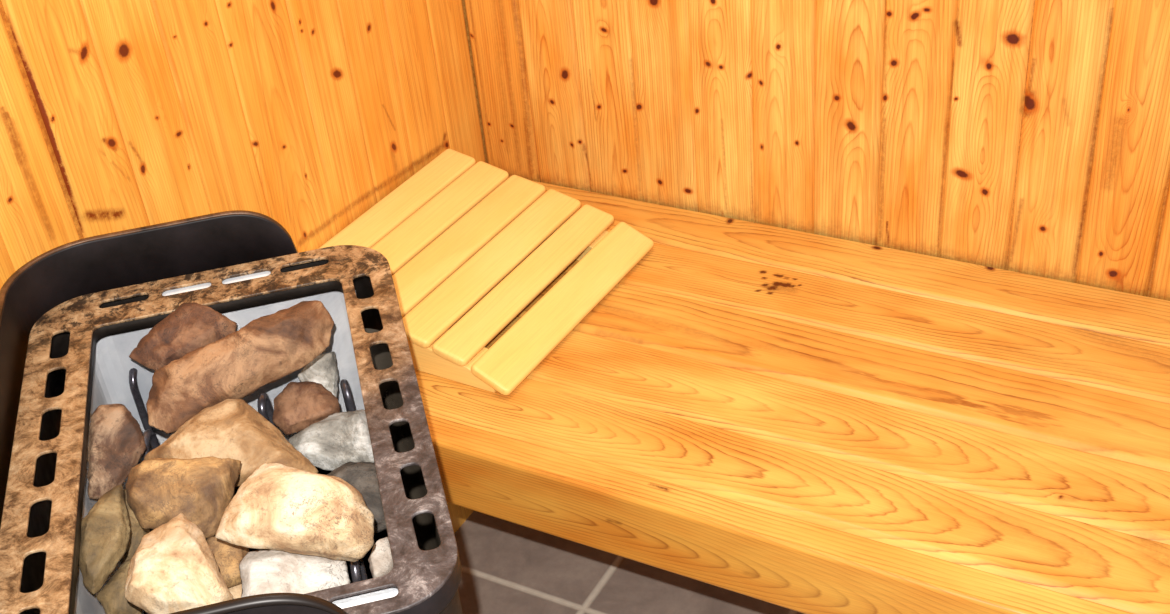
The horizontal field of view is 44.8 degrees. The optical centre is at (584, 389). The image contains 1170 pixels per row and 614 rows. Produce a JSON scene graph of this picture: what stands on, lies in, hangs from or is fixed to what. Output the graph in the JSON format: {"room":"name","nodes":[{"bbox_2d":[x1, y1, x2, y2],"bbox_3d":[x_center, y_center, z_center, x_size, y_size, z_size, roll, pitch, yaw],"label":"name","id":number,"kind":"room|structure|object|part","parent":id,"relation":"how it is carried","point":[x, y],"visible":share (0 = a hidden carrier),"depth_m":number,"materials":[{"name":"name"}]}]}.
{"room":"spa","nodes":[
{"label":"spa","id":0,"kind":"room"},
{"bbox_2d":[0,0,485,532],"bbox_3d":[-0.775,-0.160,1.103,0.030,2.334,2.390,14,41,26],"label":"wall","id":1,"kind":"structure","parent":0,"point":[116,115],"depth_m":1.67,"materials":[{"name":"brown wood"}]},
{"bbox_2d":[454,511,803,613],"bbox_3d":[0.258,0.993,1.365,2.110,0.040,2.320,14,41,26],"label":"floor","id":2,"kind":"structure","parent":0,"point":[507,567],"depth_m":2.28,"materials":[{"name":"tile"}]},
{"bbox_2d":[0,210,462,613],"bbox_3d":[-0.298,0.353,1.498,0.377,0.920,0.601,-12,37,-8],"label":"stove","id":3,"kind":"object","parent":2,"relation":"on","point":[72,317],"visible":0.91,"depth_m":1.39,"materials":[{"name":"brown stone"}]},
{"bbox_2d":[96,558,141,613],"bbox_3d":[-0.391,0.172,1.195,0.038,0.043,0.049,-13,37,-9],"label":"stone","id":4,"kind":"object","parent":3,"relation":"in","point":[111,596],"visible":0.56,"depth_m":1.18,"materials":[{"name":"brown stone"}]},
{"bbox_2d":[78,484,130,593],"bbox_3d":[-0.404,0.124,1.193,0.045,0.056,0.083,14,41,26],"label":"stone","id":5,"kind":"object","parent":4,"relation":"on","point":[105,530],"visible":0.99,"depth_m":1.18,"materials":[{"name":"brown stone"}]},
{"bbox_2d":[120,488,149,563],"bbox_3d":[-0.417,0.125,1.285,0.041,0.049,0.065,-19,38,-16],"label":"stone","id":6,"kind":"object","parent":3,"relation":"in","point":[137,532],"visible":0.23,"depth_m":1.27,"materials":[{"name":"brown stone"}]},
{"bbox_2d":[87,404,145,498],"bbox_3d":[-0.427,0.054,1.292,0.051,0.050,0.083,-8,37,-2],"label":"stone","id":7,"kind":"object","parent":6,"relation":"on","point":[116,445],"visible":0.98,"depth_m":1.29,"materials":[{"name":"brown stone"}]},
{"bbox_2d":[125,513,232,613],"bbox_3d":[-0.319,0.147,1.126,0.086,0.068,0.080,14,41,26],"label":"stone","id":8,"kind":"object","parent":3,"relation":"in","point":[173,568],"visible":0.91,"depth_m":1.11,"materials":[{"name":"beige stone"}]},
{"bbox_2d":[125,456,240,538],"bbox_3d":[-0.348,0.094,1.221,0.094,0.065,0.073,-4,37,4],"label":"stone","id":9,"kind":"object","parent":3,"relation":"in","point":[158,490],"visible":0.82,"depth_m":1.21,"materials":[{"name":"brown stone"}]},
{"bbox_2d":[129,302,236,370],"bbox_3d":[-0.392,-0.048,1.390,0.072,0.048,0.085,14,41,26],"label":"stone","id":10,"kind":"object","parent":3,"relation":"in","point":[192,326],"visible":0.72,"depth_m":1.38,"materials":[{"name":"brown stone"}]},
{"bbox_2d":[144,399,317,486],"bbox_3d":[-0.325,0.051,1.316,0.155,0.069,0.081,-2,37,5],"label":"stone","id":11,"kind":"object","parent":3,"relation":"in","point":[230,428],"visible":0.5,"depth_m":1.29,"materials":[{"name":"brown stone"}]},
{"bbox_2d":[228,584,241,598],"bbox_3d":[-0.297,0.178,1.218,0.026,0.021,0.028,14,41,26],"label":"stone","id":12,"kind":"object","parent":3,"relation":"in","point":[236,591],"visible":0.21,"depth_m":1.21,"materials":[{"name":"beige stone"}]},
{"bbox_2d":[206,536,248,587],"bbox_3d":[-0.309,0.146,1.212,0.038,0.036,0.044,-3,37,5],"label":"stone","id":13,"kind":"object","parent":12,"relation":"on","point":[228,556],"visible":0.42,"depth_m":1.20,"materials":[{"name":"brown stone"}]},
{"bbox_2d":[146,300,333,433],"bbox_3d":[-0.331,-0.026,1.354,0.195,0.070,0.059,-22,40,-20],"label":"stone","id":14,"kind":"object","parent":3,"relation":"in","point":[272,347],"visible":0.96,"depth_m":1.33,"materials":[{"name":"brown stone"}]},
{"bbox_2d":[239,550,349,596],"bbox_3d":[-0.238,0.159,1.166,0.088,0.045,0.053,-9,37,-3],"label":"stone","id":15,"kind":"object","parent":3,"relation":"in","point":[261,571],"visible":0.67,"depth_m":1.16,"materials":[{"name":"white stone"}]},
{"bbox_2d":[215,463,373,561],"bbox_3d":[-0.235,0.103,1.172,0.127,0.064,0.073,-1,37,7],"label":"stone","id":16,"kind":"object","parent":15,"relation":"on","point":[278,506],"visible":1,"depth_m":1.15,"materials":[{"name":"beige stone"}]},
{"bbox_2d":[272,381,339,434],"bbox_3d":[-0.275,0.017,1.388,0.066,0.043,0.049,-15,38,-11],"label":"stone","id":17,"kind":"object","parent":3,"relation":"in","point":[300,405],"visible":0.91,"depth_m":1.38,"materials":[{"name":"brown stone"}]},
{"bbox_2d":[298,352,338,396],"bbox_3d":[-0.273,-0.011,1.453,0.041,0.046,0.054,-2,37,6],"label":"stone","id":18,"kind":"object","parent":3,"relation":"in","point":[323,369],"visible":0.56,"depth_m":1.44,"materials":[{"name":"grey stone"}]},
{"bbox_2d":[288,410,373,470],"bbox_3d":[-0.238,0.054,1.363,0.081,0.046,0.060,-25,40,-23],"label":"stone","id":19,"kind":"object","parent":3,"relation":"in","point":[340,438],"visible":0.77,"depth_m":1.35,"materials":[{"name":"grey stone"}]},
{"bbox_2d":[327,462,386,533],"bbox_3d":[-0.212,0.102,1.308,0.058,0.054,0.065,-11,37,-6],"label":"stone","id":20,"kind":"object","parent":3,"relation":"in","point":[362,476],"visible":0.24,"depth_m":1.30,"materials":[{"name":"grey stone"}]},
{"bbox_2d":[368,537,392,577],"bbox_3d":[-0.175,0.148,1.227,0.026,0.032,0.036,-16,38,-13],"label":"stone","id":21,"kind":"object","parent":3,"relation":"in","point":[380,559],"visible":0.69,"depth_m":1.22,"materials":[{"name":"beige stone"}]},
{"bbox_3d":[-0.289,0.359,1.498,0.341,0.619,0.535,-12,37,-8],"label":"casing","id":22,"kind":"part","parent":3,"relation":"part of","materials":[{"name":"brown stone"}]},
{"bbox_2d":[415,176,1169,613],"bbox_3d":[0.531,0.259,1.798,1.837,0.564,0.602,14,41,26],"label":"bench","id":23,"kind":"object","parent":2,"relation":"on","point":[803,422],"visible":0.73,"depth_m":1.66,"materials":[{"name":"brown wood"}]},
{"bbox_2d":[318,149,653,394],"bbox_3d":[-0.148,-0.173,1.921,0.344,0.097,0.382,16,42,27],"label":"headrest cover","id":24,"kind":"object","parent":23,"relation":"on","point":[458,226],"visible":0.82,"depth_m":1.91,"materials":[{"name":"beige wood"}]},
{"bbox_3d":[-0.238,-0.080,1.822,0.310,0.082,0.046,16,42,27],"label":"support rail","id":25,"kind":"part","parent":24,"relation":"part of","materials":[{"name":"beige wood"}]},
{"bbox_3d":[-0.082,-0.250,2.026,0.310,0.082,0.046,16,42,27],"label":"support rail","id":26,"kind":"part","parent":24,"relation":"part of","materials":[{"name":"beige wood"}]},
{"bbox_2d":[462,0,1169,300],"bbox_3d":[0.749,-0.574,1.427,2.228,2.334,0.030,14,41,26],"label":"wall","id":27,"kind":"structure","parent":0,"point":[1031,137],"depth_m":1.86,"materials":[{"name":"brown wood"}]}
]}

